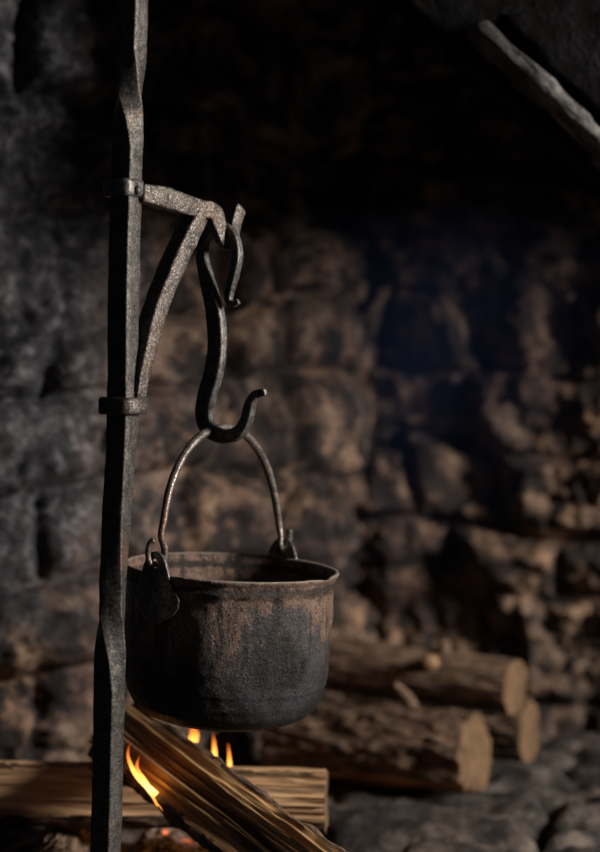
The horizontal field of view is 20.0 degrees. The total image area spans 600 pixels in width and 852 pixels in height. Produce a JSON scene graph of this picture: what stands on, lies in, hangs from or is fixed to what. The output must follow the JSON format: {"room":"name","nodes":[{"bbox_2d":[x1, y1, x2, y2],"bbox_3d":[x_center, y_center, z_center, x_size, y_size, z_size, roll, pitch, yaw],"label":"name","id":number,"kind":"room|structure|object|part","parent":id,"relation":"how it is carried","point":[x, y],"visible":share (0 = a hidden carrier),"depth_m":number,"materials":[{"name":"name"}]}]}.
{"room":"historic interior","nodes":[
{"label":"historic interior","id":0,"kind":"room"},
{"bbox_2d":[0,0,377,765],"bbox_3d":[-0.380,-0.488,3.004,1.547,2.332,0.343,-2,4,-38],"label":"wall","id":1,"kind":"structure","parent":0,"point":[254,105],"depth_m":3.04,"materials":[{"name":"stone"}]},
{"bbox_2d":[0,730,599,851],"bbox_3d":[0.150,0.687,2.412,3.100,0.068,2.750,0,3,0],"label":"floor","id":2,"kind":"structure","parent":0,"point":[550,802],"depth_m":2.85,"materials":[{"name":"stone"}]},
{"bbox_2d":[31,826,90,851],"bbox_3d":[-0.346,0.632,2.505,0.099,0.098,0.546,0,3,2],"label":"log","id":3,"kind":"object","parent":2,"relation":"on","point":[51,839],"visible":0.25,"depth_m":2.45,"materials":[{"name":"brown wood"}]},
{"bbox_2d":[0,760,328,834],"bbox_3d":[-0.260,0.538,2.482,0.604,0.105,0.108,0,3,5],"label":"log","id":4,"kind":"object","parent":3,"relation":"on","point":[58,794],"visible":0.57,"depth_m":2.45,"materials":[{"name":"brown wood"}]},
{"bbox_2d":[212,736,216,755],"bbox_3d":[-0.128,0.494,2.547,0.008,0.068,0.006,0,3,0],"label":"flame","id":5,"kind":"object","parent":4,"relation":"on","point":[214,750],"visible":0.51,"depth_m":2.54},
{"bbox_2d":[87,702,346,851],"bbox_3d":[-0.109,0.503,2.258,0.112,0.182,0.564,-2,3,-35],"label":"log","id":6,"kind":"object","parent":4,"relation":"on","point":[220,809],"visible":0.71,"depth_m":2.25,"materials":[{"name":"brown wood"}]},
{"bbox_2d":[127,750,161,808],"bbox_3d":[-0.202,0.476,2.296,0.064,0.100,0.012,0,3,0],"label":"flame","id":7,"kind":"object","parent":6,"relation":"on","point":[133,770],"visible":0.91,"depth_m":2.29,"materials":[{"name":"yellow"}]},
{"bbox_2d":[135,761,159,805],"bbox_3d":[-0.205,0.478,2.291,0.034,0.068,0.005,0,3,0],"label":"flame","id":8,"kind":"object","parent":6,"relation":"on","point":[140,774],"visible":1,"depth_m":2.29,"materials":[{"name":"yellow"}]},
{"bbox_2d":[228,746,231,765],"bbox_3d":[-0.103,0.505,2.528,0.008,0.068,0.006,0,3,0],"label":"flame","id":9,"kind":"object","parent":4,"relation":"on","point":[229,755],"visible":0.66,"depth_m":2.53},
{"bbox_2d":[90,0,245,851],"bbox_3d":[-0.149,-0.178,2.105,0.251,1.759,0.065,-3,4,-42],"label":"crane","id":10,"kind":"object","parent":2,"relation":"on","point":[133,340],"visible":0.98,"depth_m":2.05,"materials":[{"name":"metal"}]},
{"bbox_3d":[-0.218,-0.175,2.044,0.081,1.759,0.039,0,3,0],"label":"post","id":11,"kind":"part","parent":10,"relation":"part of","materials":[{"name":"metal"}]},
{"bbox_3d":[-0.134,-0.259,2.124,0.019,0.073,0.202,2,3,35],"label":"arm","id":12,"kind":"part","parent":10,"relation":"part of","materials":[{"name":"metal"}]},
{"bbox_2d":[195,222,267,443],"bbox_3d":[-0.089,-0.120,2.178,0.102,0.285,0.018,1,3,26],"label":"hook","id":13,"kind":"object","parent":10,"relation":"hanging from","point":[215,362],"visible":0.97,"depth_m":2.18,"materials":[{"name":"metal"}]},
{"bbox_2d":[124,423,338,731],"bbox_3d":[-0.090,0.192,2.211,0.279,0.391,0.280,-1,3,-24],"label":"cooking pot","id":14,"kind":"object","parent":13,"relation":"hanging from","point":[215,641],"visible":0.99,"depth_m":2.11,"materials":[{"name":"metal"}]},
{"bbox_3d":[-0.100,0.087,2.216,0.019,0.182,0.308,2,3,33],"label":"bail handle","id":15,"kind":"part","parent":14,"relation":"part of","materials":[{"name":"metal"}]},
{"bbox_2d":[127,828,209,851],"bbox_3d":[-0.198,0.645,2.534,0.174,0.065,0.501,0,3,0],"label":"embers","id":16,"kind":"object","parent":2,"relation":"on","point":[155,839],"visible":0.78,"depth_m":2.57},
{"bbox_2d":[188,728,198,742],"bbox_3d":[-0.164,0.477,2.556,0.024,0.064,0.012,0,3,0],"label":"flame","id":17,"kind":"object","parent":16,"relation":"on","point":[193,736],"visible":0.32,"depth_m":2.55,"materials":[{"name":"orange"}]},
{"bbox_2d":[259,681,491,793],"bbox_3d":[0.135,0.553,3.075,0.399,0.202,0.160,1,3,23],"label":"log","id":18,"kind":"object","parent":2,"relation":"on","point":[408,744],"visible":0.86,"depth_m":3.02,"materials":[{"name":"brown wood"}]},
{"bbox_2d":[342,694,539,762],"bbox_3d":[0.271,0.577,3.303,0.373,0.131,0.132,1,3,22],"label":"log","id":19,"kind":"object","parent":2,"relation":"on","point":[514,738],"visible":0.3,"depth_m":3.21,"materials":[{"name":"brown wood"}]},
{"bbox_2d":[324,636,527,714],"bbox_3d":[0.226,0.462,3.183,0.380,0.137,0.129,1,3,22],"label":"log","id":20,"kind":"object","parent":19,"relation":"on","point":[442,677],"visible":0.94,"depth_m":3.15,"materials":[{"name":"brown wood"}]},
{"bbox_2d":[336,0,599,740],"bbox_3d":[0.691,-0.505,3.364,1.651,2.331,0.177,1,3,14],"label":"wall","id":21,"kind":"structure","parent":0,"point":[479,515],"depth_m":3.47,"materials":[{"name":"stone"}]},
{"bbox_2d":[388,0,599,181],"bbox_3d":[0.773,-0.808,2.649,1.962,0.852,0.139,0,3,0],"label":"trim","id":22,"kind":"structure","parent":0,"point":[445,23],"depth_m":2.60,"materials":[{"name":"black stone"}]},
{"bbox_2d":[466,20,599,163],"bbox_3d":[0.375,-0.475,2.533,0.251,0.240,0.118,0,3,0],"label":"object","id":23,"kind":"structure","parent":22,"relation":"attached to","point":[525,76],"depth_m":2.49,"materials":[{"name":"stone"}]},
{"bbox_2d":[494,10,599,126],"bbox_3d":[0.397,-0.513,2.546,0.207,0.206,0.087,0,3,0],"label":"trim","id":24,"kind":"structure","parent":23,"relation":"attached to","point":[566,46],"depth_m":2.50,"materials":[{"name":"black stone"}]}
]}

